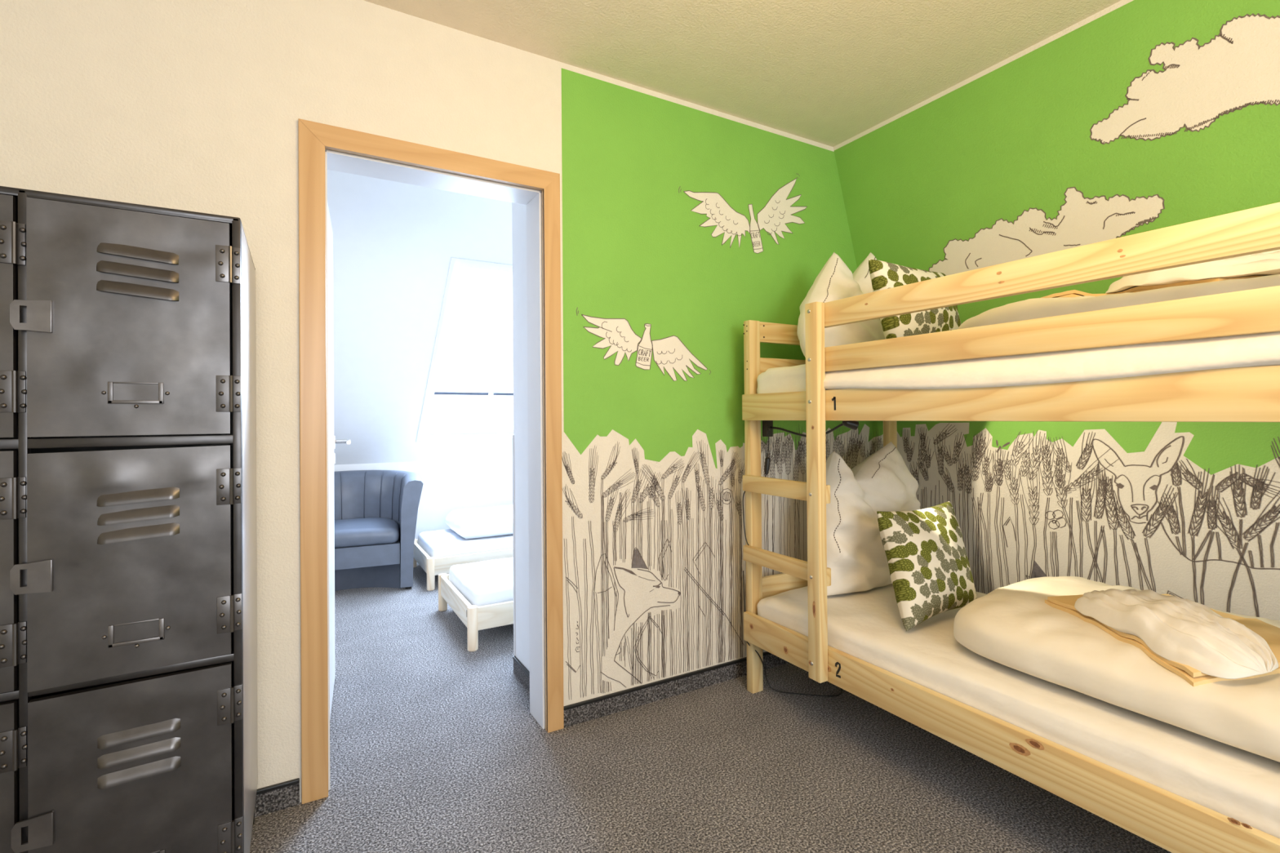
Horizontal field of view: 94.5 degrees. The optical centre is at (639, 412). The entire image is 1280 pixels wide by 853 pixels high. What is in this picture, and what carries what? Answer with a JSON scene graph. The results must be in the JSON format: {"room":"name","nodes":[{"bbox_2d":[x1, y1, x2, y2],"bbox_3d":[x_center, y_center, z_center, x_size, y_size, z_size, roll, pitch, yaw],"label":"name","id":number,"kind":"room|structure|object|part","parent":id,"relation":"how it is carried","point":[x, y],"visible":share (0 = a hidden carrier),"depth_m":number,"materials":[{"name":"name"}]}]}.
{"room":"dormitory","nodes":[
{"label":"dormitory","id":0,"kind":"room"},
{"bbox_2d":[327,169,513,539],"bbox_3d":[-1.194,-0.116,4.079,5.400,2.596,1.981,0,0,-30],"label":"wall","id":1,"kind":"structure","parent":0,"point":[394,243],"depth_m":3.68,"materials":[{"name":"white paint"}]},
{"bbox_2d":[416,257,513,442],"bbox_3d":[-1.019,-0.391,4.294,0.964,1.222,1.335,0,0,-30],"label":"window","id":2,"kind":"structure","parent":1,"relation":"in","point":[424,427],"depth_m":4.37,"materials":[{"name":"white paint"}]},
{"bbox_2d":[0,0,883,802],"bbox_3d":[-0.197,-0.021,2.346,5.400,2.584,0.157,0,0,-30],"label":"wall","id":3,"kind":"structure","parent":0,"point":[683,224],"depth_m":2.22,"materials":[{"name":"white paint"}]},
{"bbox_2d":[254,777,299,817],"bbox_3d":[-1.751,1.133,1.344,1.696,0.076,0.012,0,0,-30],"label":"baseboard","id":4,"kind":"structure","parent":3,"relation":"attached to","point":[281,796],"depth_m":1.74,"materials":[{"name":"carpet"}]},
{"bbox_2d":[297,118,564,804],"bbox_3d":[-0.881,0.145,2.375,0.840,2.050,0.919,0,0,-30],"label":"door frame","id":5,"kind":"structure","parent":3,"relation":"in","point":[322,148],"depth_m":2.03,"materials":[{"name":"brown wood"}]},
{"bbox_3d":[-0.989,0.143,1.792,0.071,2.050,0.014,0,0,-30],"label":"casing","id":6,"kind":"part","parent":5,"relation":"part of","materials":[{"name":"brown wood"}]},
{"bbox_3d":[-1.282,0.159,2.552,0.069,0.120,0.145,0,0,-30],"label":"handle","id":7,"kind":"part","parent":5,"relation":"part of","materials":[{"name":"silver metal"}]},
{"bbox_3d":[-0.319,0.139,2.178,0.063,2.050,0.014,0,0,-30],"label":"casing","id":8,"kind":"part","parent":5,"relation":"part of","materials":[{"name":"brown wood"}]},
{"bbox_2d":[564,651,789,728],"bbox_3d":[0.643,1.122,2.723,2.138,0.076,0.012,0,0,-30],"label":"baseboard","id":9,"kind":"structure","parent":3,"relation":"attached to","point":[581,712],"depth_m":2.39,"materials":[{"name":"carpet"}]},
{"bbox_2d":[511,202,529,671],"bbox_3d":[-0.424,-0.071,2.533,0.128,2.477,0.393,0,0,-30],"label":"wall","id":10,"kind":"structure","parent":0,"point":[520,437],"depth_m":2.59,"materials":[{"name":"white paint"}]},
{"bbox_2d":[512,656,529,692],"bbox_3d":[-0.470,1.129,2.494,0.012,0.076,0.391,0,0,-30],"label":"baseboard","id":11,"kind":"structure","parent":10,"relation":"attached to","point":[521,672],"depth_m":2.56,"materials":[{"name":"carpet"}]},
{"bbox_2d":[249,562,1171,852],"bbox_3d":[0.240,1.217,1.597,5.600,0.120,7.750,0,0,-30],"label":"floor","id":12,"kind":"structure","parent":0,"point":[437,745],"depth_m":1.91,"materials":[{"name":"grey carpet"}]},
{"bbox_2d":[0,186,257,852],"bbox_3d":[-1.269,0.375,1.309,0.680,1.585,0.519,0,0,-30],"label":"locker","id":13,"kind":"object","parent":12,"relation":"on","point":[128,570],"visible":1,"depth_m":1.17,"materials":[{"name":"grey metal"}]},
{"bbox_3d":[-1.292,0.292,1.020,0.310,0.442,0.018,0,0,-30],"label":"door","id":14,"kind":"part","parent":13,"relation":"part of","materials":[{"name":"grey metal"}]},
{"bbox_3d":[-1.296,-0.178,1.023,0.310,0.447,0.017,0,0,-30],"label":"door","id":15,"kind":"part","parent":13,"relation":"part of","materials":[{"name":"grey metal"}]},
{"bbox_3d":[-1.302,-0.411,1.032,0.320,0.013,0.018,0,0,-30],"label":"shelf rail","id":16,"kind":"part","parent":13,"relation":"part of","materials":[{"name":"metal"}]},
{"bbox_3d":[-1.298,0.058,1.029,0.320,0.019,0.018,0,0,-30],"label":"shelf rail","id":17,"kind":"part","parent":13,"relation":"part of","materials":[{"name":"metal"}]},
{"bbox_3d":[-1.289,0.774,1.017,0.310,0.478,0.018,0,0,-30],"label":"door","id":18,"kind":"part","parent":13,"relation":"part of","materials":[{"name":"grey metal"}]},
{"bbox_3d":[-1.294,0.524,1.027,0.320,0.016,0.018,0,0,-30],"label":"shelf rail","id":19,"kind":"part","parent":13,"relation":"part of","materials":[{"name":"metal"}]},
{"bbox_3d":[-1.274,-0.412,1.325,0.667,0.012,0.500,0,0,-30],"label":"panel","id":20,"kind":"part","parent":13,"relation":"part of","materials":[{"name":"metal"}]},
{"bbox_3d":[-1.010,-0.179,1.186,0.311,0.447,0.017,0,0,-30],"label":"door","id":21,"kind":"part","parent":13,"relation":"part of","materials":[{"name":"grey metal"}]},
{"bbox_3d":[-1.016,-0.412,1.196,0.321,0.013,0.018,0,0,-30],"label":"shelf rail","id":22,"kind":"part","parent":13,"relation":"part of","materials":[{"name":"metal"}]},
{"bbox_3d":[-1.005,0.293,1.181,0.311,0.448,0.021,0,0,-31],"label":"door","id":23,"kind":"part","parent":13,"relation":"part of","materials":[{"name":"grey metal"}]},
{"bbox_3d":[-1.012,0.057,1.194,0.321,0.019,0.018,0,0,-30],"label":"shelf rail","id":24,"kind":"part","parent":13,"relation":"part of","materials":[{"name":"metal"}]},
{"bbox_3d":[-1.003,0.774,1.181,0.311,0.482,0.019,0,0,-30],"label":"door","id":25,"kind":"part","parent":13,"relation":"part of","materials":[{"name":"grey metal"}]},
{"bbox_3d":[-1.008,0.522,1.191,0.321,0.016,0.018,0,0,-30],"label":"shelf rail","id":26,"kind":"part","parent":13,"relation":"part of","materials":[{"name":"metal"}]},
{"bbox_3d":[-0.982,0.323,1.488,0.004,1.476,0.496,0,0,-30],"label":"panel","id":27,"kind":"part","parent":13,"relation":"part of","materials":[{"name":"metal"}]},
{"bbox_2d":[333,470,422,591],"bbox_3d":[-2.018,0.808,4.140,0.914,0.762,0.684,0,0,-23],"label":"armchair","id":28,"kind":"object","parent":12,"relation":"on","point":[376,511],"visible":0.61,"depth_m":4.00,"materials":[{"name":"blue fabric"}]},
{"bbox_2d":[334,517,399,547],"bbox_3d":[-1.988,0.820,4.069,0.610,0.117,0.522,0,0,-23],"label":"seat cushion","id":29,"kind":"object","parent":28,"relation":"on","point":[349,532],"depth_m":3.92,"materials":[{"name":"blue fabric"}]},
{"bbox_2d":[413,538,513,591],"bbox_3d":[-0.726,1.075,4.750,2.010,0.213,0.757,0,0,-30],"label":"bed","id":30,"kind":"object","parent":12,"relation":"on","point":[433,566],"visible":0.31,"depth_m":4.06,"materials":[{"name":"white wood"}]},
{"bbox_3d":[-1.750,1.082,4.567,0.052,0.213,0.052,0,0,-30],"label":"leg","id":31,"kind":"part","parent":30,"relation":"part of","materials":[{"name":"white wood"}]},
{"bbox_3d":[-1.398,1.076,3.956,0.052,0.213,0.052,0,0,-30],"label":"leg","id":32,"kind":"part","parent":30,"relation":"part of","materials":[{"name":"white wood"}]},
{"bbox_2d":[417,528,512,558],"bbox_3d":[-0.729,0.979,4.749,1.912,0.154,0.660,0,0,-30],"label":"mattress","id":33,"kind":"object","parent":30,"relation":"on","point":[446,543],"visible":0.2,"depth_m":4.20,"materials":[{"name":"white fabric"}]},
{"bbox_2d":[444,504,512,539],"bbox_3d":[-1.024,0.822,4.619,0.886,0.159,0.576,0,0,-30],"label":"duvet","id":34,"kind":"object","parent":33,"relation":"on","point":[470,522],"visible":0.53,"depth_m":4.31,"materials":[{"name":"white fabric"}]},
{"bbox_2d":[438,573,513,651],"bbox_3d":[-0.155,1.065,3.722,2.010,0.213,0.757,0,0,-30],"label":"bed","id":35,"kind":"object","parent":12,"relation":"on","point":[475,618],"visible":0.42,"depth_m":2.99,"materials":[{"name":"white wood"}]},
{"bbox_3d":[-1.179,1.072,3.539,0.052,0.213,0.052,0,0,-30],"label":"leg","id":36,"kind":"part","parent":35,"relation":"part of","materials":[{"name":"white wood"}]},
{"bbox_3d":[-0.828,1.066,2.928,0.052,0.213,0.052,0,0,-30],"label":"leg","id":37,"kind":"part","parent":35,"relation":"part of","materials":[{"name":"white wood"}]},
{"bbox_2d":[448,557,513,606],"bbox_3d":[-0.158,0.969,3.722,1.911,0.153,0.660,0,0,-30],"label":"mattress","id":38,"kind":"object","parent":35,"relation":"on","point":[482,583],"visible":0.16,"depth_m":3.21,"materials":[{"name":"white fabric"}]},
{"bbox_2d":[742,202,1279,852],"bbox_3d":[1.332,0.377,1.790,1.005,1.545,2.081,0,0,-30],"label":"bunk bed","id":39,"kind":"object","parent":12,"relation":"on","point":[1174,823],"visible":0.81,"depth_m":1.52,"materials":[{"name":"brown wood"}]},
{"bbox_3d":[0.474,0.387,2.475,0.058,1.545,0.038,0,0,-30],"label":"corner post","id":40,"kind":"part","parent":39,"relation":"part of","materials":[{"name":"brown wood"}]},
{"bbox_2d":[742,420,858,697],"bbox_3d":[0.615,0.589,2.345,0.408,1.134,0.454,-1,0,9],"label":"lamp","id":41,"kind":"object","parent":39,"relation":"attached to","point":[767,425],"visible":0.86,"depth_m":2.45,"materials":[{"name":"black plastic"}]},
{"bbox_2d":[764,457,770,475],"bbox_3d":[0.530,0.220,2.461,0.025,0.074,0.022,0,0,-30],"label":"switch","id":42,"kind":"object","parent":41,"relation":"attached to","point":[767,460],"depth_m":2.45,"materials":[{"name":"black plastic"}]},
{"bbox_3d":[0.617,0.273,2.070,0.040,1.315,0.055,0,0,-30],"label":"ladder post","id":43,"kind":"part","parent":39,"relation":"part of","materials":[{"name":"brown wood"}]},
{"bbox_3d":[1.232,0.384,2.912,0.058,1.545,0.038,0,0,-30],"label":"corner post","id":44,"kind":"part","parent":39,"relation":"part of","materials":[{"name":"brown wood"}]},
{"bbox_2d":[756,583,1279,839],"bbox_3d":[1.323,0.817,1.786,0.836,0.167,1.989,0,0,-30],"label":"mattress","id":45,"kind":"object","parent":39,"relation":"on","point":[1243,786],"visible":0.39,"depth_m":1.52,"materials":[{"name":"white fabric"}]},
{"bbox_2d":[826,441,919,595],"bbox_3d":[0.992,0.438,2.552,0.672,0.613,0.309,0,0,-30],"label":"pillow","id":46,"kind":"object","parent":45,"relation":"on","point":[857,560],"visible":0.74,"depth_m":2.40,"materials":[{"name":"white fabric"}]},
{"bbox_2d":[876,501,976,631],"bbox_3d":[1.063,0.541,2.174,0.503,0.377,0.222,0,0,-30],"label":"cushion","id":47,"kind":"object","parent":45,"relation":"on","point":[931,575],"visible":0.99,"depth_m":2.09,"materials":[{"name":"fabric"}]},
{"bbox_2d":[953,576,1279,762],"bbox_3d":[1.536,0.647,1.496,0.782,0.171,1.396,0,0,-30],"label":"duvet","id":48,"kind":"object","parent":45,"relation":"on","point":[1012,626],"visible":0.75,"depth_m":1.47,"materials":[{"name":"white fabric"}]},
{"bbox_2d":[1044,594,1279,687],"bbox_3d":[1.444,0.573,1.554,0.431,0.070,0.517,0,0,0],"label":"sheet","id":49,"kind":"object","parent":48,"relation":"on","point":[1270,633],"visible":0.16,"depth_m":1.47,"materials":[{"name":"yellow fabric"}]},
{"bbox_2d":[1074,588,1278,679],"bbox_3d":[1.343,0.524,1.494,0.237,0.110,0.447,0,0,-2],"label":"folded blanket","id":50,"kind":"object","parent":49,"relation":"on","point":[1186,632],"visible":1,"depth_m":1.40,"materials":[{"name":"white fabric"}]},
{"bbox_2d":[756,331,1279,393],"bbox_3d":[1.302,-0.101,1.774,0.876,0.187,1.975,0,0,-30],"label":"mattress","id":51,"kind":"object","parent":39,"relation":"on","point":[1260,349],"visible":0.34,"depth_m":1.43,"materials":[{"name":"white fabric"}]},
{"bbox_2d":[797,252,884,357],"bbox_3d":[0.909,-0.453,2.523,0.612,0.533,0.253,0,0,-30],"label":"pillow","id":52,"kind":"object","parent":51,"relation":"on","point":[835,281],"visible":0.41,"depth_m":2.40,"materials":[{"name":"white fabric"}]},
{"bbox_2d":[868,258,960,338],"bbox_3d":[1.027,-0.377,2.182,0.501,0.338,0.164,0,0,-37],"label":"cushion","id":53,"kind":"object","parent":51,"relation":"on","point":[884,275],"visible":0.48,"depth_m":2.07,"materials":[{"name":"fabric"}]},
{"bbox_2d":[957,274,1279,328],"bbox_3d":[1.544,-0.272,1.514,0.751,0.153,1.393,0,0,-30],"label":"duvet","id":54,"kind":"object","parent":51,"relation":"on","point":[1036,308],"visible":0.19,"depth_m":1.47,"materials":[{"name":"white fabric"}]},
{"bbox_2d":[1040,275,1262,297],"bbox_3d":[1.514,-0.328,1.647,0.384,0.087,0.561,0,0,-15],"label":"sheet","id":55,"kind":"object","parent":54,"relation":"on","point":[1073,293],"visible":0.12,"depth_m":1.58,"materials":[{"name":"yellow fabric"}]},
{"bbox_2d":[1105,249,1279,293],"bbox_3d":[1.455,-0.368,1.514,0.249,0.098,0.443,0,0,-30],"label":"folded blanket","id":56,"kind":"object","parent":55,"relation":"on","point":[1268,263],"visible":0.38,"depth_m":1.43,"materials":[{"name":"white fabric"}]},
{"bbox_3d":[1.051,-0.193,1.381,0.027,0.085,1.637,0,0,-30],"label":"guard rail","id":57,"kind":"part","parent":39,"relation":"part of","materials":[{"name":"brown wood"}]},
{"bbox_3d":[1.050,-0.349,1.381,0.027,0.085,1.637,0,0,-30],"label":"guard rail","id":58,"kind":"part","parent":39,"relation":"part of","materials":[{"name":"brown wood"}]},
{"bbox_2d":[364,0,1120,146],"bbox_3d":[0.377,-1.390,-0.015,4.250,0.120,4.575,0,0,-30],"label":"ceiling","id":59,"kind":"structure","parent":0,"point":[828,73],"depth_m":2.10,"materials":[{"name":"paint"}]},
{"bbox_2d":[833,0,1279,621],"bbox_3d":[2.416,0.018,1.273,0.859,2.714,4.797,0,0,-30],"label":"wall","id":60,"kind":"structure","parent":0,"point":[1134,117],"depth_m":2.19,"materials":[{"name":"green paint"}]}
]}

